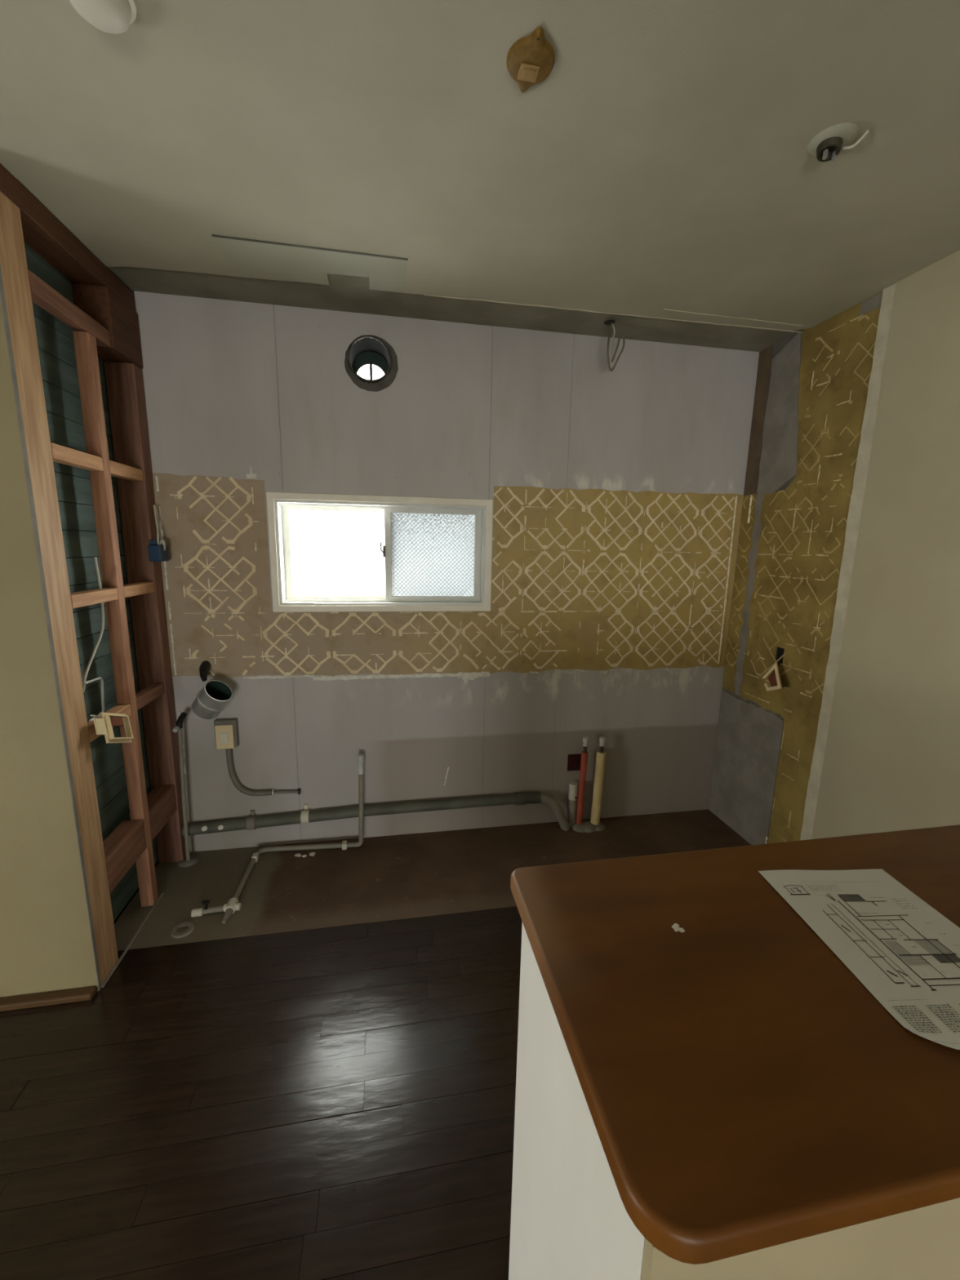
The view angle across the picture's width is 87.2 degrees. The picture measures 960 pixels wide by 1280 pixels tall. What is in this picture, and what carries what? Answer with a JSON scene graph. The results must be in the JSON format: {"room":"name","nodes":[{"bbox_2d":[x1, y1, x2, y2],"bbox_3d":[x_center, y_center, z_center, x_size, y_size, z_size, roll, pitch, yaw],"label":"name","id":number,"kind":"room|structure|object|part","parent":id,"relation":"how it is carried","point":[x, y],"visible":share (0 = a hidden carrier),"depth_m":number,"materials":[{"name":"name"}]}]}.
{"room":"kitchen under renovation","nodes":[
{"label":"kitchen under renovation","id":0,"kind":"room"},
{"bbox_2d":[0,263,101,997],"bbox_3d":[-2.520,-0.016,1.259,2.601,2.400,0.112,-1,11,-10],"label":"wall","id":1,"kind":"structure","parent":0,"point":[47,940],"depth_m":1.50,"materials":[{"name":"beige paint"}]},
{"bbox_2d":[0,986,97,1011],"bbox_3d":[-2.530,1.165,1.405,2.598,0.023,0.038,-1,11,-10],"label":"trim","id":2,"kind":"structure","parent":1,"relation":"attached to","point":[86,993],"depth_m":1.60,"materials":[{"name":"brown wood"}]},
{"bbox_2d":[0,163,186,987],"bbox_3d":[-1.374,-0.096,1.801,0.171,2.423,0.760,-1,11,-10],"label":"wall","id":3,"kind":"structure","parent":0,"point":[73,325],"depth_m":1.76,"materials":[{"name":"brown wood"}]},
{"bbox_3d":[-1.331,-1.241,1.591,0.105,0.069,0.754,-1,11,-10],"label":"plate","id":4,"kind":"part","parent":3,"relation":"part of","materials":[{"name":"beige paint"}]},
{"bbox_2d":[82,556,104,721],"bbox_3d":[-1.276,0.007,1.685,0.046,0.557,0.222,-2,11,-16],"label":"cable","id":5,"kind":"object","parent":3,"relation":"attached to","point":[84,682],"visible":0.84,"depth_m":1.69,"materials":[{"name":"plastic"}]},
{"bbox_2d":[93,712,133,743],"bbox_3d":[-1.230,0.297,1.663,0.043,0.162,0.217,-1,11,-10],"label":"outlet frame","id":6,"kind":"object","parent":3,"relation":"attached to","point":[103,726],"visible":1,"depth_m":1.65,"materials":[{"name":"beige plastic"}]},
{"bbox_2d":[110,716,124,726],"bbox_3d":[-1.239,0.278,1.714,0.017,0.056,0.081,-1,11,-10],"label":"electrical box","id":7,"kind":"object","parent":6,"relation":"attached to","point":[114,721],"depth_m":1.71,"materials":[{"name":"plastic"}]},
{"bbox_2d":[147,505,168,561],"bbox_3d":[-1.319,-0.437,2.060,0.052,0.227,0.083,-1,11,-10],"label":"outlet box","id":8,"kind":"object","parent":3,"relation":"attached to","point":[157,549],"visible":1,"depth_m":2.05,"materials":[{"name":"plastic"}]},
{"bbox_2d":[0,808,751,1279],"bbox_3d":[-0.781,1.541,-0.198,5.460,0.062,5.760,-1,11,-10],"label":"floor","id":9,"kind":"structure","parent":0,"point":[317,1082],"depth_m":1.40,"materials":[{"name":"brown wood"}]},
{"bbox_2d":[170,921,194,938],"bbox_3d":[-1.133,1.103,1.919,0.080,0.008,0.080,-1,11,-10],"label":"flange","id":10,"kind":"object","parent":9,"relation":"on","point":[174,934],"visible":1,"depth_m":1.91,"materials":[{"name":"grey plastic"}]},
{"bbox_2d":[172,711,198,866],"bbox_3d":[-1.343,0.671,2.265,0.085,0.723,0.083,11,15,43],"label":"gas pipe","id":11,"kind":"object","parent":9,"relation":"on","point":[188,860],"visible":1,"depth_m":2.27,"materials":[{"name":"grey metal"}]},
{"bbox_2d":[172,711,186,732],"bbox_3d":[-1.309,0.358,2.200,0.053,0.082,0.046,-1,11,-10],"label":"tap","id":12,"kind":"object","parent":11,"relation":"on","point":[179,726],"depth_m":2.20,"materials":[{"name":"silver metal"}]},
{"bbox_2d":[191,754,364,924],"bbox_3d":[-0.923,0.809,2.250,0.347,0.480,0.757,10,14,38],"label":"pipe","id":13,"kind":"object","parent":9,"relation":"on","point":[233,904],"visible":1,"depth_m":2.39,"materials":[{"name":"grey plastic"}]},
{"bbox_3d":[-1.086,1.056,1.999,0.024,0.043,0.013,-1,11,-10],"label":"tap lever","id":14,"kind":"part","parent":13,"relation":"part of","materials":[{"name":"black plastic"}]},
{"bbox_2d":[294,852,315,857],"bbox_3d":[-0.834,1.021,2.398,0.097,0.004,0.039,-1,11,-10],"label":"crumbs","id":15,"kind":"object","parent":9,"relation":"on","point":[312,854],"visible":1,"depth_m":2.39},
{"bbox_2d":[567,781,577,826],"bbox_3d":[0.493,0.874,2.683,0.048,0.237,0.053,-1,11,-10],"label":"pipe","id":16,"kind":"object","parent":9,"relation":"on","point":[573,786],"visible":0.93,"depth_m":2.66,"materials":[{"name":"grey plastic"}]},
{"bbox_2d":[575,736,588,824],"bbox_3d":[0.537,0.750,2.648,0.034,0.497,0.053,10,14,40],"label":"supply pipe","id":17,"kind":"object","parent":9,"relation":"on","point":[584,762],"visible":0.96,"depth_m":2.63,"materials":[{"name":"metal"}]},
{"bbox_3d":[0.547,0.567,2.621,0.018,0.045,0.019,-1,11,-10],"label":"stem","id":18,"kind":"part","parent":17,"relation":"part of","materials":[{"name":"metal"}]},
{"bbox_2d":[571,820,604,832],"bbox_3d":[0.578,0.985,2.680,0.184,0.022,0.103,-1,11,-10],"label":"mound","id":19,"kind":"object","parent":9,"relation":"on","point":[586,826],"visible":0.89,"depth_m":2.65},
{"bbox_2d":[590,736,606,824],"bbox_3d":[0.627,0.751,2.664,0.050,0.492,0.071,10,14,40],"label":"supply pipe","id":20,"kind":"object","parent":9,"relation":"on","point":[601,754],"visible":0.98,"depth_m":2.65,"materials":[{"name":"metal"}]},
{"bbox_3d":[0.638,0.571,2.638,0.018,0.045,0.019,-1,11,-10],"label":"stem","id":21,"kind":"part","parent":20,"relation":"part of","materials":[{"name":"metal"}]},
{"bbox_2d":[508,824,959,1279],"bbox_3d":[0.861,0.867,0.824,1.592,0.950,0.461,-1,11,-10],"label":"counter","id":22,"kind":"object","parent":9,"relation":"on","point":[722,1097],"depth_m":0.53,"materials":[{"name":"brown wood"}]},
{"bbox_3d":[0.098,0.894,0.683,0.012,0.920,0.386,-1,11,-10],"label":"panel","id":23,"kind":"part","parent":22,"relation":"part of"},
{"bbox_2d":[671,923,684,932],"bbox_3d":[0.272,0.396,0.694,0.015,0.001,0.018,-1,11,-10],"label":"paint fleck","id":24,"kind":"object","parent":22,"relation":"on","point":[676,926],"visible":1,"depth_m":0.69,"materials":[{"name":"white paint"}]},
{"bbox_3d":[0.904,0.919,0.629,1.578,0.920,0.012,-1,11,-10],"label":"panel","id":25,"kind":"part","parent":22,"relation":"part of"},
{"bbox_2d":[758,868,959,1049],"bbox_3d":[0.564,0.400,0.675,0.210,0.009,0.300,1,11,-3],"label":"sheet","id":26,"kind":"object","parent":22,"relation":"on","point":[905,953],"visible":1,"depth_m":0.68,"materials":[{"name":"white paper"}]},
{"bbox_2d":[806,881,959,1044],"bbox_3d":[0.557,0.402,0.664,0.167,0.008,0.271,1,11,0],"label":"print","id":27,"kind":"object","parent":26,"relation":"on","point":[904,953],"depth_m":0.66,"materials":[{"name":"grey paper"}]},
{"bbox_2d":[130,290,759,852],"bbox_3d":[-0.123,-0.192,2.489,3.160,2.480,0.177,-1,11,-10],"label":"wall","id":28,"kind":"structure","parent":0,"point":[617,495],"depth_m":2.39,"materials":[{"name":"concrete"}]},
{"bbox_2d":[191,660,232,719],"bbox_3d":[-1.177,0.224,2.181,0.225,0.231,0.135,8,13,33],"label":"duct collar","id":29,"kind":"object","parent":28,"relation":"attached to","point":[213,698],"visible":1,"depth_m":2.16,"materials":[{"name":"metal"}]},
{"bbox_3d":[-1.116,-0.178,2.232,0.513,2.411,0.012,-1,11,-10],"label":"wall panel","id":30,"kind":"part","parent":28,"relation":"part of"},
{"bbox_2d":[213,718,300,795],"bbox_3d":[-1.037,0.555,2.358,0.358,0.392,0.042,-1,11,-10],"label":"box","id":31,"kind":"object","parent":28,"relation":"attached to","point":[226,730],"visible":1,"depth_m":2.31,"materials":[{"name":"beige plastic"}]},
{"bbox_3d":[-0.929,0.729,2.417,0.111,0.018,0.013,-1,11,-12],"label":"rod","id":32,"kind":"part","parent":31,"relation":"part of","materials":[{"name":"grey metal"}]},
{"bbox_2d":[346,335,392,383],"bbox_3d":[-0.484,-1.212,2.227,0.190,0.190,0.176,-1,11,-10],"label":"vent duct","id":33,"kind":"object","parent":28,"relation":"attached to","point":[364,350],"visible":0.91,"depth_m":2.24,"materials":[{"name":"metal"}]},
{"bbox_3d":[-0.498,-1.228,2.306,0.171,0.171,0.003,-1,11,-10],"label":"hood plate","id":34,"kind":"part","parent":33,"relation":"part of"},
{"bbox_2d":[182,791,570,836],"bbox_3d":[-0.492,0.908,2.509,1.961,0.217,0.087,-1,11,-9],"label":"drain pipe","id":35,"kind":"object","parent":28,"relation":"attached to","point":[305,816],"visible":0.98,"depth_m":2.48,"materials":[{"name":"grey plastic"}]},
{"bbox_2d":[266,491,493,612],"bbox_3d":[-0.448,-0.403,2.376,0.994,0.521,0.164,-1,11,-10],"label":"window","id":36,"kind":"structure","parent":28,"relation":"in","point":[437,552],"depth_m":2.37,"materials":[{"name":"paint"}]},
{"bbox_3d":[-0.655,-0.403,2.359,0.498,0.437,0.022,-1,11,-10],"label":"sash","id":37,"kind":"part","parent":36,"relation":"part of","materials":[{"name":"glass"}]},
{"bbox_3d":[-0.222,-0.404,2.407,0.457,0.437,0.022,-1,11,-10],"label":"sash","id":38,"kind":"part","parent":36,"relation":"part of","materials":[{"name":"glass"}]},
{"bbox_3d":[-0.222,-0.404,2.408,0.399,0.391,0.003,-1,11,-10],"label":"pane","id":39,"kind":"part","parent":36,"relation":"part of","materials":[{"name":"white glass"}]},
{"bbox_3d":[-0.400,-1.003,2.206,0.909,0.753,0.012,-1,11,-10],"label":"wall panel","id":40,"kind":"part","parent":28,"relation":"part of","materials":[{"name":"grey paint"}]},
{"bbox_3d":[-0.427,0.423,2.473,0.909,1.167,0.012,-1,11,-10],"label":"wall panel","id":41,"kind":"part","parent":28,"relation":"part of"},
{"bbox_3d":[0.217,-0.198,2.472,0.375,2.411,0.012,-1,11,-10],"label":"wall panel","id":42,"kind":"part","parent":28,"relation":"part of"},
{"bbox_2d":[567,753,581,770],"bbox_3d":[0.514,0.650,2.680,0.100,0.092,0.004,-1,11,-10],"label":"sticker","id":43,"kind":"object","parent":28,"relation":"attached to","point":[574,761],"visible":0.82,"depth_m":2.67,"materials":[{"name":"red paper"}]},
{"bbox_3d":[0.868,-0.208,2.590,0.946,2.411,0.012,-1,11,-10],"label":"wall panel","id":44,"kind":"part","parent":28,"relation":"part of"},
{"bbox_2d":[0,0,959,351],"bbox_3d":[-0.736,-0.904,-0.657,5.460,0.123,5.760,-1,11,-10],"label":"ceiling","id":45,"kind":"structure","parent":0,"point":[662,182],"depth_m":1.22,"materials":[{"name":"paint"}]},
{"bbox_2d":[69,0,137,34],"bbox_3d":[-0.664,-1.109,0.877,0.114,0.042,0.114,-1,11,-10],"label":"smoke detector","id":46,"kind":"object","parent":45,"relation":"attached to","point":[111,16],"visible":1,"depth_m":0.88,"materials":[{"name":"white plastic"}]},
{"bbox_2d":[506,26,555,92],"bbox_3d":[0.099,-1.128,0.988,0.094,0.017,0.098,8,13,33],"label":"ceiling disc","id":47,"kind":"object","parent":45,"relation":"attached to","point":[531,60],"visible":1,"depth_m":0.97,"materials":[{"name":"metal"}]},
{"bbox_2d":[604,320,625,371],"bbox_3d":[0.566,-1.245,2.147,0.087,0.202,0.057,-1,11,-10],"label":"hanging cable","id":48,"kind":"object","parent":45,"relation":"hanging from","point":[611,322],"visible":1,"depth_m":2.13,"materials":[{"name":"black plastic"}]},
{"bbox_3d":[0.559,-1.250,2.137,0.018,0.187,0.028,6,12,24],"label":"cord","id":49,"kind":"part","parent":48,"relation":"part of","materials":[{"name":"white plastic"}]},
{"bbox_2d":[807,122,869,162],"bbox_3d":[0.819,-1.138,1.171,0.102,0.040,0.099,-1,11,-10],"label":"socket","id":50,"kind":"object","parent":45,"relation":"attached to","point":[826,145],"visible":1,"depth_m":1.15,"materials":[{"name":"plastic"}]},
{"bbox_2d":[708,249,959,844],"bbox_3d":[1.864,0.278,0.045,0.122,2.430,5.760,-1,11,-10],"label":"wall","id":51,"kind":"structure","parent":0,"point":[847,571],"depth_m":1.97,"materials":[{"name":"paint"}]},
{"bbox_2d":[761,658,782,691],"bbox_3d":[1.354,0.156,2.328,0.088,0.166,0.145,8,12,31],"label":"outlet frame","id":52,"kind":"object","parent":51,"relation":"attached to","point":[775,679],"visible":0.9,"depth_m":2.33,"materials":[{"name":"beige plastic"}]},
{"bbox_2d":[768,670,782,686],"bbox_3d":[1.371,0.175,2.333,0.023,0.090,0.093,-1,11,-10],"label":"electrical box","id":53,"kind":"object","parent":52,"relation":"attached to","point":[775,677],"depth_m":2.33,"materials":[{"name":"plastic"}]}
]}

